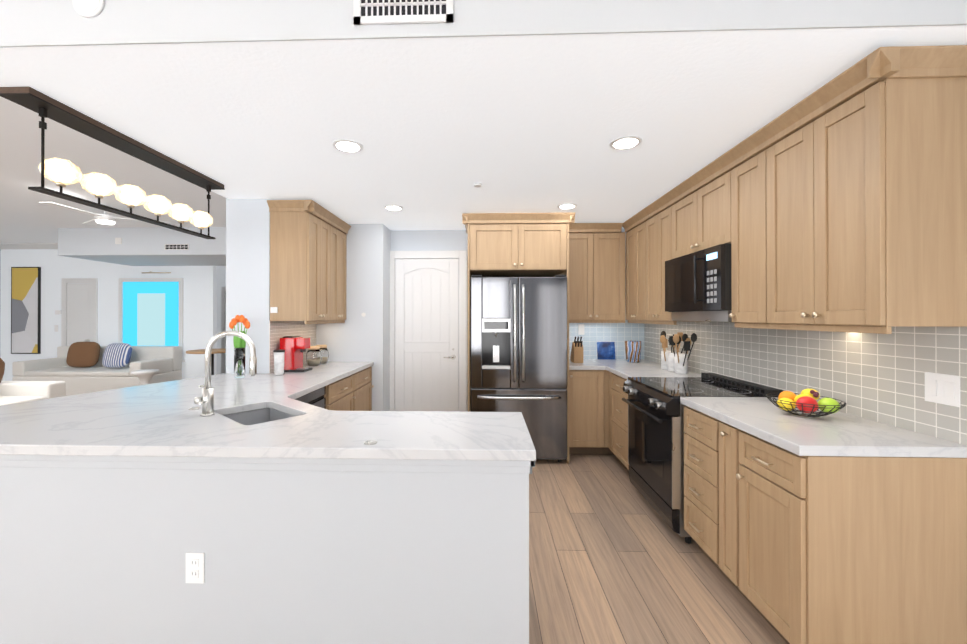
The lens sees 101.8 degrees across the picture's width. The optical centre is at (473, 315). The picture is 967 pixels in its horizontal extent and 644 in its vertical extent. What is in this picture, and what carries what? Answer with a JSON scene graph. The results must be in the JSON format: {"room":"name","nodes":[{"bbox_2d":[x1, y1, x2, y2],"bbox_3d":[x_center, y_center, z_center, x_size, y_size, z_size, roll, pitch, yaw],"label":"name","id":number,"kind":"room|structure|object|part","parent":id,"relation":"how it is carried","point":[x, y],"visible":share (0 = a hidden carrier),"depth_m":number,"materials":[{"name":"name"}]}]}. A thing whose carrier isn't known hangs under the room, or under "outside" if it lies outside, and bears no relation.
{"room":"kitchen","nodes":[
{"label":"kitchen","id":0,"kind":"room"},
{"bbox_2d":[0,249,0,351],"bbox_3d":[-9.277,0.018,2.950,0.100,2.800,9.400,0,0,2],"label":"wall","id":1,"kind":"structure","parent":0,"point":[0,300],"depth_m":7.54,"materials":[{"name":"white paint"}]},
{"bbox_2d":[0,249,216,380],"bbox_3d":[-6.992,0.034,7.529,4.170,2.800,0.100,0,0,2],"label":"wall","id":2,"kind":"structure","parent":0,"point":[200,311],"depth_m":7.48,"materials":[{"name":"white paint"}]},
{"bbox_2d":[11,267,40,353],"bbox_3d":[-8.554,-0.096,7.511,0.550,1.660,0.036,0,0,2],"label":"framed picture","id":3,"kind":"object","parent":2,"relation":"attached to","point":[25,310],"visible":1,"depth_m":7.49,"materials":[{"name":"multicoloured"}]},
{"bbox_2d":[0,243,57,248],"bbox_3d":[-7.720,-1.316,7.457,2.480,0.100,0.100,0,0,2],"label":"crown molding","id":4,"kind":"structure","parent":2,"relation":"attached to","point":[28,245],"depth_m":7.42,"materials":[{"name":"white paint"}]},
{"bbox_2d":[61,278,97,345],"bbox_3d":[-7.495,0.364,7.459,0.690,2.140,0.070,0,0,2],"label":"room door","id":5,"kind":"structure","parent":2,"relation":"in","point":[79,312],"depth_m":7.47,"materials":[{"name":"white paint"}]},
{"bbox_2d":[118,271,184,361],"bbox_3d":[-6.101,0.021,7.395,1.300,1.725,0.113,0,0,2],"label":"glass door","id":6,"kind":"structure","parent":2,"relation":"in","point":[150,311],"depth_m":7.44,"materials":[{"name":"white paint"}]},
{"bbox_2d":[0,96,225,242],"bbox_3d":[-5.638,-1.429,3.939,7.110,0.100,11.600,0,0,2],"label":"ceiling","id":7,"kind":"structure","parent":0,"point":[26,216],"depth_m":4.11,"materials":[{"name":"white paint"}]},
{"bbox_2d":[39,202,171,225],"bbox_3d":[-4.589,-1.263,4.776,1.213,0.225,1.065,0,0,2],"label":"ceiling fan","id":8,"kind":"object","parent":7,"relation":"hanging from","point":[104,218],"visible":0.96,"depth_m":4.83,"materials":[{"name":"white paint"}]},
{"bbox_2d":[58,227,225,265],"bbox_3d":[-4.132,-1.154,6.740,4.740,0.430,1.300,0,0,2],"label":"soffit beam","id":9,"kind":"structure","parent":7,"relation":"attached to","point":[141,246],"depth_m":6.14,"materials":[{"name":"white paint"}]},
{"bbox_2d":[115,238,121,243],"bbox_3d":[-5.532,-1.161,6.126,0.100,0.100,0.018,0,0,2],"label":"smoke detector","id":10,"kind":"object","parent":9,"relation":"attached to","point":[118,240],"visible":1,"depth_m":6.12,"materials":[{"name":"white paint"}]},
{"bbox_2d":[165,244,188,249],"bbox_3d":[-4.603,-1.061,6.099,0.380,0.090,0.012,0,0,2],"label":"air vent","id":11,"kind":"object","parent":9,"relation":"attached to","point":[176,246],"visible":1,"depth_m":6.10,"materials":[{"name":"white metal"}]},
{"bbox_2d":[216,266,225,373],"bbox_3d":[-4.857,0.042,9.661,3.300,2.800,0.100,0,0,2],"label":"wall","id":12,"kind":"structure","parent":0,"point":[221,276],"depth_m":9.66,"materials":[{"name":"white paint"}]},
{"bbox_2d":[221,287,225,373],"bbox_3d":[-5.610,0.371,9.589,1.100,2.140,0.090,0,0,2],"label":"door","id":13,"kind":"structure","parent":12,"relation":"in","point":[223,326],"depth_m":9.60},
{"bbox_2d":[226,198,270,373],"bbox_3d":[-1.917,0.021,4.053,0.380,2.800,1.360,0,0,2],"label":"wall","id":14,"kind":"structure","parent":0,"point":[248,259],"depth_m":3.38,"materials":[{"name":"white paint"}]},
{"bbox_2d":[269,321,315,373],"bbox_3d":[-1.731,0.276,3.826,0.006,0.450,0.920,0,0,2],"label":"backsplash","id":15,"kind":"structure","parent":14,"relation":"attached to","point":[278,330],"depth_m":3.65,"materials":[{"name":"tile"}]},
{"bbox_2d":[267,200,350,323],"bbox_3d":[-1.537,-0.448,3.797,0.390,1.053,0.966,0,0,2],"label":"upper cabinet","id":16,"kind":"object","parent":14,"relation":"attached to","point":[308,261],"visible":1,"depth_m":3.37,"materials":[{"name":"brown wood"}]},
{"bbox_2d":[270,307,277,312],"bbox_3d":[-1.704,-0.046,3.361,0.060,0.050,0.009,0,0,2],"label":"light switch panel","id":17,"kind":"object","parent":16,"relation":"attached to","point":[273,309],"visible":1,"depth_m":3.36,"materials":[{"name":"white paint"}]},
{"bbox_2d":[316,224,390,410],"bbox_3d":[-1.343,0.023,4.495,0.740,2.800,0.440,0,0,2],"label":"wall","id":18,"kind":"structure","parent":0,"point":[356,336],"depth_m":4.27,"materials":[{"name":"white paint"}]},
{"bbox_2d":[0,26,966,229],"bbox_3d":[-0.095,-1.192,3.002,4.030,0.380,3.152,0,0,2],"label":"ceiling","id":19,"kind":"structure","parent":0,"point":[436,128],"depth_m":1.89,"materials":[{"name":"white paint"}]},
{"bbox_2d":[0,86,224,238],"bbox_3d":[-2.001,-0.791,2.373,0.146,0.426,1.296,0,0,2],"label":"pendant light","id":20,"kind":"object","parent":19,"relation":"hanging from","point":[61,173],"visible":1,"depth_m":2.12,"materials":[{"name":"brown metal"}]},
{"bbox_2d":[332,139,362,152],"bbox_3d":[-0.742,-1.001,2.328,0.176,0.007,0.176,0,0,2],"label":"recessed light","id":21,"kind":"object","parent":19,"relation":"in","point":[347,146],"visible":1,"depth_m":2.32,"materials":[{"name":"white paint"}]},
{"bbox_2d":[384,205,402,210],"bbox_3d":[-0.740,-0.996,3.649,0.176,0.007,0.176,0,0,2],"label":"recessed light","id":22,"kind":"object","parent":19,"relation":"in","point":[393,207],"visible":0.96,"depth_m":3.64,"materials":[{"name":"white paint"}]},
{"bbox_2d":[474,183,481,187],"bbox_3d":[0.036,-0.992,2.993,0.060,0.020,0.060,0,0,2],"label":"smoke detector","id":23,"kind":"object","parent":19,"relation":"attached to","point":[477,185],"visible":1,"depth_m":2.98,"materials":[{"name":"white paint"}]},
{"bbox_2d":[557,203,576,208],"bbox_3d":[0.860,-0.996,3.597,0.176,0.007,0.176,0,0,2],"label":"recessed light","id":24,"kind":"object","parent":19,"relation":"in","point":[567,206],"visible":0.94,"depth_m":3.58,"materials":[{"name":"white paint"}]},
{"bbox_2d":[610,136,641,149],"bbox_3d":[0.887,-1.001,2.286,0.176,0.007,0.176,0,0,2],"label":"recessed light","id":25,"kind":"object","parent":19,"relation":"in","point":[625,142],"visible":1,"depth_m":2.27,"materials":[{"name":"white paint"}]},
{"bbox_2d":[391,229,626,411],"bbox_3d":[0.502,0.024,4.606,2.940,2.800,0.100,0,0,2],"label":"wall","id":26,"kind":"structure","parent":0,"point":[427,240],"depth_m":4.59,"materials":[{"name":"white paint"}]},
{"bbox_2d":[395,259,458,411],"bbox_3d":[-0.540,0.377,4.548,0.740,2.068,0.076,0,0,2],"label":"pantry door","id":27,"kind":"structure","parent":26,"relation":"in","point":[426,334],"depth_m":4.57,"materials":[{"name":"white paint"}]},
{"bbox_2d":[390,250,466,411],"bbox_3d":[-0.540,0.336,4.571,0.930,2.175,0.030,0,0,2],"label":"door frame","id":28,"kind":"structure","parent":26,"relation":"attached to","point":[461,255],"depth_m":4.55,"materials":[{"name":"white paint"}]},
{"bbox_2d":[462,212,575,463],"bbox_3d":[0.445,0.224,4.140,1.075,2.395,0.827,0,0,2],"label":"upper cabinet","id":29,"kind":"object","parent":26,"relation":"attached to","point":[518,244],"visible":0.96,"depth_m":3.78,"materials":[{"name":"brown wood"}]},
{"bbox_2d":[569,223,625,322],"bbox_3d":[1.283,-0.446,4.329,0.683,1.053,0.400,0,0,2],"label":"upper cabinet","id":30,"kind":"object","parent":26,"relation":"attached to","point":[596,272],"visible":0.77,"depth_m":4.18,"materials":[{"name":"brown wood"}]},
{"bbox_2d":[569,320,643,358],"bbox_3d":[1.455,0.278,4.520,1.014,0.450,0.006,0,0,2],"label":"backsplash","id":31,"kind":"structure","parent":26,"relation":"attached to","point":[619,334],"depth_m":4.51,"materials":[{"name":"tile"}]},
{"bbox_2d":[578,324,583,334],"bbox_3d":[1.245,0.163,4.522,0.070,0.120,0.005,0,0,2],"label":"outlet","id":32,"kind":"object","parent":31,"relation":"attached to","point":[580,329],"visible":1,"depth_m":4.52,"materials":[{"name":"white paint"}]},
{"bbox_2d":[529,455,786,643],"bbox_3d":[-3.574,1.446,3.862,11.240,0.050,11.600,0,0,2],"label":"floor","id":33,"kind":"structure","parent":0,"point":[614,558],"depth_m":2.15,"materials":[{"name":"brown wood"}]},
{"bbox_2d":[0,358,65,405],"bbox_3d":[-5.382,0.924,4.272,1.000,0.997,0.900,0,0,2],"label":"armchair","id":34,"kind":"object","parent":33,"relation":"on","point":[12,392],"visible":0.27,"depth_m":4.52,"materials":[{"name":"white fabric"}]},
{"bbox_2d":[0,358,4,382],"bbox_3d":[-5.502,0.662,4.277,0.160,0.480,0.620,14,0,2],"label":"pillow","id":35,"kind":"object","parent":34,"relation":"on","point":[2,364],"depth_m":4.53,"materials":[{"name":"brown fabric"}]},
{"bbox_2d":[12,342,181,395],"bbox_3d":[-6.546,0.949,6.931,2.200,0.965,0.900,0,0,2],"label":"sofa","id":36,"kind":"object","parent":33,"relation":"on","point":[82,367],"visible":0.73,"depth_m":6.81,"materials":[{"name":"white fabric"}]},
{"bbox_2d":[131,369,158,384],"bbox_3d":[-5.102,1.144,6.113,0.340,0.570,0.340,0,0,2],"label":"pedestal side table","id":37,"kind":"object","parent":33,"relation":"on","point":[144,376],"visible":0.54,"depth_m":6.05,"materials":[{"name":"white paint"}]},
{"bbox_2d":[186,348,225,374],"bbox_3d":[-4.043,0.984,6.080,0.660,0.890,0.660,0,0,2],"label":"bar table","id":38,"kind":"object","parent":33,"relation":"on","point":[213,351],"visible":0.48,"depth_m":6.02,"materials":[{"name":"brown wood"}]},
{"bbox_2d":[0,455,534,643],"bbox_3d":[-1.297,0.975,1.573,3.061,0.876,0.132,0,0,2],"label":"wall","id":39,"kind":"structure","parent":33,"relation":"on","point":[94,549],"depth_m":1.51,"materials":[{"name":"grey paint"}]},
{"bbox_2d":[186,552,204,583],"bbox_3d":[-1.075,0.977,1.517,0.072,0.116,0.008,0,0,2],"label":"outlet","id":40,"kind":"object","parent":39,"relation":"attached to","point":[195,567],"visible":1,"depth_m":1.52,"materials":[{"name":"white paint"}]},
{"bbox_2d":[295,386,325,408],"bbox_3d":[-1.464,0.979,2.797,0.600,0.876,0.590,0,0,2],"label":"dishwasher","id":41,"kind":"object","parent":33,"relation":"on","point":[316,398],"visible":0.15,"depth_m":2.91,"materials":[{"name":"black metal"}]},
{"bbox_2d":[324,367,373,410],"bbox_3d":[-1.410,0.981,3.681,0.652,0.878,1.175,0,0,2],"label":"base cabinet","id":42,"kind":"object","parent":33,"relation":"on","point":[352,392],"visible":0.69,"depth_m":3.63,"materials":[{"name":"brown wood"}]},
{"bbox_2d":[471,275,566,461],"bbox_3d":[0.445,0.519,4.071,0.920,1.806,0.828,0,0,2],"label":"fridge","id":43,"kind":"object","parent":33,"relation":"on","point":[518,344],"visible":0.92,"depth_m":3.73,"materials":[{"name":"silver metal"}]},
{"bbox_3d":[0.220,0.271,3.770,0.270,0.480,0.061,0,0,2],"label":"dispenser panel","id":44,"kind":"part","parent":43,"relation":"part of","materials":[{"name":"black plastic"}]},
{"bbox_3d":[0.433,0.246,3.701,0.792,1.083,0.086,0,0,2],"label":"handle","id":45,"kind":"part","parent":43,"relation":"part of","materials":[{"name":"silver metal"}]},
{"bbox_2d":[569,370,613,454],"bbox_3d":[1.439,0.983,4.194,1.000,0.878,0.650,0,0,2],"label":"base cabinet","id":46,"kind":"object","parent":33,"relation":"on","point":[588,412],"visible":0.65,"depth_m":3.92,"materials":[{"name":"brown wood"}]},
{"bbox_2d":[569,359,604,369],"bbox_3d":[1.118,0.522,4.210,0.360,0.040,0.643,0,0,2],"label":"countertop","id":47,"kind":"structure","parent":46,"relation":"on","point":[588,364],"depth_m":3.93,"materials":[{"name":"white stone"}]},
{"bbox_2d":[570,336,582,362],"bbox_3d":[1.109,0.362,4.201,0.100,0.278,0.205,0,0,2],"label":"knife block","id":48,"kind":"object","parent":47,"relation":"on","point":[576,356],"visible":1,"depth_m":4.13,"materials":[{"name":"brown wood"}]},
{"bbox_2d":[609,372,628,470],"bbox_3d":[1.623,0.981,3.470,0.620,0.878,0.610,0,0,2],"label":"base cabinet","id":49,"kind":"object","parent":33,"relation":"on","point":[618,409],"depth_m":3.58,"materials":[{"name":"brown wood"}]},
{"bbox_2d":[597,359,700,379],"bbox_3d":[1.624,0.521,3.841,0.642,0.040,1.348,0,0,2],"label":"countertop","id":50,"kind":"structure","parent":49,"relation":"on","point":[620,367],"depth_m":3.63,"materials":[{"name":"white stone"}]},
{"bbox_2d":[597,342,614,358],"bbox_3d":[1.519,0.403,4.492,0.200,0.200,0.008,0,-9,2],"label":"decorative tile","id":51,"kind":"structure","parent":50,"relation":"on","point":[605,350],"depth_m":4.49,"materials":[{"name":"blue ceramic"}]},
{"bbox_2d":[625,341,641,362],"bbox_3d":[1.720,0.389,4.225,0.172,0.225,0.172,0,0,2],"label":"decorative vase","id":52,"kind":"object","parent":50,"relation":"on","point":[633,351],"visible":1,"depth_m":4.16,"materials":[{"name":"multicoloured ceramic"}]},
{"bbox_2d":[660,331,674,369],"bbox_3d":[1.785,0.322,3.655,0.172,0.354,0.191,0,0,2],"label":"utensil crock","id":53,"kind":"object","parent":50,"relation":"on","point":[664,353],"visible":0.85,"depth_m":3.61,"materials":[{"name":"ceramic"}]},
{"bbox_2d":[668,332,687,371],"bbox_3d":[1.821,0.326,3.502,0.148,0.344,0.169,0,0,2],"label":"utensil crock","id":54,"kind":"object","parent":50,"relation":"on","point":[671,361],"visible":0.46,"depth_m":3.49,"materials":[{"name":"ceramic"}]},
{"bbox_2d":[669,333,696,373],"bbox_3d":[1.801,0.324,3.355,0.221,0.347,0.173,0,0,2],"label":"utensil crock","id":55,"kind":"object","parent":50,"relation":"on","point":[681,360],"visible":1,"depth_m":3.35,"materials":[{"name":"ceramic"}]},
{"bbox_2d":[622,373,782,543],"bbox_3d":[1.535,0.937,2.778,0.734,0.960,0.768,0,0,2],"label":"range oven","id":56,"kind":"object","parent":33,"relation":"on","point":[656,432],"visible":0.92,"depth_m":2.62,"materials":[{"name":"black metal"}]},
{"bbox_2d":[684,406,724,575],"bbox_3d":[1.582,0.976,2.181,0.620,0.878,0.410,0,0,2],"label":"base cabinet","id":57,"kind":"object","parent":33,"relation":"on","point":[704,435],"depth_m":2.16,"materials":[{"name":"brown wood"}]},
{"bbox_2d":[725,423,966,643],"bbox_3d":[1.566,0.974,1.696,0.620,0.878,0.440,0,0,2],"label":"base cabinet","id":58,"kind":"object","parent":33,"relation":"on","point":[795,548],"depth_m":1.48,"materials":[{"name":"brown wood"}]},
{"bbox_2d":[680,397,966,457],"bbox_3d":[1.565,0.514,1.931,0.638,0.040,0.915,0,0,2],"label":"countertop","id":59,"kind":"structure","parent":58,"relation":"on","point":[838,433],"depth_m":1.67,"materials":[{"name":"white stone"}]},
{"bbox_2d":[766,389,845,416],"bbox_3d":[1.647,0.430,1.956,0.308,0.125,0.305,0,0,2],"label":"fruit bowl","id":60,"kind":"object","parent":59,"relation":"on","point":[804,401],"visible":1,"depth_m":1.89,"materials":[{"name":"black"}]},
{"bbox_3d":[1.914,0.012,1.248,0.100,2.800,6.720,0,0,2],"label":"wall","id":61,"kind":"structure","parent":0,"visible":0},
{"bbox_2d":[622,209,645,320],"bbox_3d":[1.782,-0.462,3.892,0.330,1.024,0.582,0,0,2],"label":"upper cabinet","id":62,"kind":"object","parent":61,"relation":"attached to","point":[635,228],"depth_m":3.89,"materials":[{"name":"brown wood"}]},
{"bbox_2d":[646,193,676,324],"bbox_3d":[1.767,-0.463,3.437,0.330,1.024,0.583,0,0,2],"label":"upper cabinet","id":63,"kind":"object","parent":61,"relation":"attached to","point":[658,214],"depth_m":3.41,"materials":[{"name":"brown wood"}]},
{"bbox_2d":[670,153,729,259],"bbox_3d":[1.745,-0.711,2.767,0.330,0.534,0.760,0,0,2],"label":"upper cabinet","id":64,"kind":"object","parent":61,"relation":"attached to","point":[700,206],"depth_m":2.71,"materials":[{"name":"brown wood"}]},
{"bbox_2d":[665,243,731,321],"bbox_3d":[1.694,-0.199,2.767,0.432,0.478,0.750,0,0,2],"label":"microwave","id":65,"kind":"object","parent":64,"relation":"attached to","point":[697,285],"visible":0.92,"depth_m":2.62,"materials":[{"name":"black metal"}]},
{"bbox_2d":[729,121,773,324],"bbox_3d":[1.727,-0.468,2.205,0.330,1.024,0.363,0,0,2],"label":"upper cabinet","id":66,"kind":"object","parent":61,"relation":"attached to","point":[751,162],"depth_m":2.20,"materials":[{"name":"brown wood"}]},
{"bbox_2d":[644,321,966,445],"bbox_3d":[1.917,0.238,2.988,0.006,0.520,3.040,0,0,2],"label":"backsplash","id":67,"kind":"structure","parent":61,"relation":"attached to","point":[876,377],"depth_m":1.95,"materials":[{"name":"tile"}]},
{"bbox_2d":[925,372,959,406],"bbox_3d":[1.863,0.293,1.564,0.009,0.120,0.120,0,0,2],"label":"light switch","id":68,"kind":"object","parent":67,"relation":"attached to","point":[942,388],"visible":1,"depth_m":1.56,"materials":[{"name":"white paint"}]},
{"bbox_2d":[774,45,966,328],"bbox_3d":[1.714,-0.469,1.813,0.330,1.024,0.674,0,0,2],"label":"upper cabinet","id":69,"kind":"object","parent":61,"relation":"attached to","point":[838,203],"depth_m":1.49,"materials":[{"name":"brown wood"}]},
{"bbox_3d":[-0.254,0.975,1.802,0.930,0.877,0.387,0,0,2],"label":"base cabinet","id":70,"kind":"object","parent":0,"visible":0},
{"bbox_2d":[1,362,373,405],"bbox_3d":[-1.931,0.604,3.195,1.680,0.211,2.188,0,0,2],"label":"countertop","id":71,"kind":"structure","parent":70,"relation":"on","point":[260,389],"depth_m":2.59,"materials":[{"name":"white stone"}]},
{"bbox_2d":[229,315,249,377],"bbox_3d":[-1.867,0.246,3.140,0.145,0.501,0.149,0,0,2],"label":"tulip vase","id":72,"kind":"object","parent":71,"relation":"on","point":[239,355],"visible":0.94,"depth_m":3.11,"materials":[{"name":"clear glass"}]},
{"bbox_3d":[-1.867,0.371,3.140,0.080,0.227,0.080,0,0,2],"label":"glass","id":73,"kind":"part","parent":72,"relation":"part of","materials":[{"name":"white"}]},
{"bbox_2d":[273,349,284,374],"bbox_3d":[-1.631,0.394,3.302,0.088,0.208,0.088,0,0,2],"label":"canister","id":74,"kind":"object","parent":71,"relation":"on","point":[279,355],"visible":1,"depth_m":3.27,"materials":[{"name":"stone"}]},
{"bbox_2d":[280,336,312,371],"bbox_3d":[-1.589,0.343,3.531,0.220,0.312,0.170,0,0,2],"label":"coffee machine","id":75,"kind":"object","parent":71,"relation":"on","point":[294,347],"visible":0.92,"depth_m":3.45,"materials":[{"name":"red plastic"}]},
{"bbox_2d":[306,346,321,365],"bbox_3d":[-1.591,0.405,3.921,0.150,0.191,0.150,0,0,2],"label":"glass jar","id":76,"kind":"object","parent":71,"relation":"on","point":[313,356],"visible":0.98,"depth_m":3.87,"materials":[{"name":"white"}]},
{"bbox_2d":[316,345,328,363],"bbox_3d":[-1.585,0.405,4.101,0.150,0.191,0.150,0,0,2],"label":"glass jar","id":77,"kind":"object","parent":71,"relation":"on","point":[323,349],"visible":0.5,"depth_m":4.06,"materials":[{"name":"white"}]},
{"bbox_3d":[-1.585,0.420,4.101,0.150,0.159,0.150,0,0,2],"label":"glass","id":78,"kind":"part","parent":77,"relation":"part of","materials":[{"name":"white"}]},
{"bbox_2d":[0,394,535,460],"bbox_3d":[-1.283,0.599,1.945,3.056,0.211,0.930,0,0,2],"label":"countertop","id":79,"kind":"structure","parent":70,"relation":"on","point":[263,416],"depth_m":1.65,"materials":[{"name":"white stone"}]},
{"bbox_2d":[194,330,256,415],"bbox_3d":[-1.242,0.284,1.937,0.264,0.418,0.181,0,0,2],"label":"faucet","id":80,"kind":"object","parent":79,"relation":"on","point":[206,400],"visible":1,"depth_m":1.95,"materials":[{"name":"silver metal"}]},
{"bbox_2d":[224,408,294,424],"bbox_3d":[-1.096,0.620,2.014,0.512,0.170,0.342,0,0,40],"label":"sink basin","id":81,"kind":"object","parent":79,"relation":"in","point":[248,416],"depth_m":2.20,"materials":[{"name":"silver metal"}]},
{"bbox_2d":[364,440,376,444],"bbox_3d":[-0.396,0.489,1.516,0.047,0.007,0.047,0,0,-7],"label":"button","id":82,"kind":"object","parent":79,"relation":"on","point":[369,442],"depth_m":1.51,"materials":[{"name":"silver metal"}]},
{"bbox_3d":[-0.202,-1.444,-0.305,4.030,0.100,3.468,0,0,2],"label":"ceiling","id":83,"kind":"structure","parent":0,"visible":0},
{"bbox_2d":[0,0,966,47],"bbox_3d":[-0.146,-1.198,1.423,4.030,0.380,0.008,0,0,2],"label":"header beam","id":84,"kind":"structure","parent":83,"relation":"attached to","point":[38,23],"depth_m":1.42,"materials":[{"name":"white paint"}]},
{"bbox_2d":[73,0,104,17],"bbox_3d":[-1.425,-1.163,1.455,0.116,0.116,0.010,0,0,2],"label":"round speaker","id":85,"kind":"object","parent":84,"relation":"attached to","point":[89,8],"visible":1,"depth_m":1.45,"materials":[{"name":"white paint"}]},
{"bbox_2d":[353,0,452,24],"bbox_3d":[-0.252,-1.188,1.416,0.360,0.270,0.012,0,0,2],"label":"air vent","id":86,"kind":"object","parent":84,"relation":"attached to","point":[367,12],"visible":1,"depth_m":1.41,"materials":[{"name":"white metal"}]}
]}

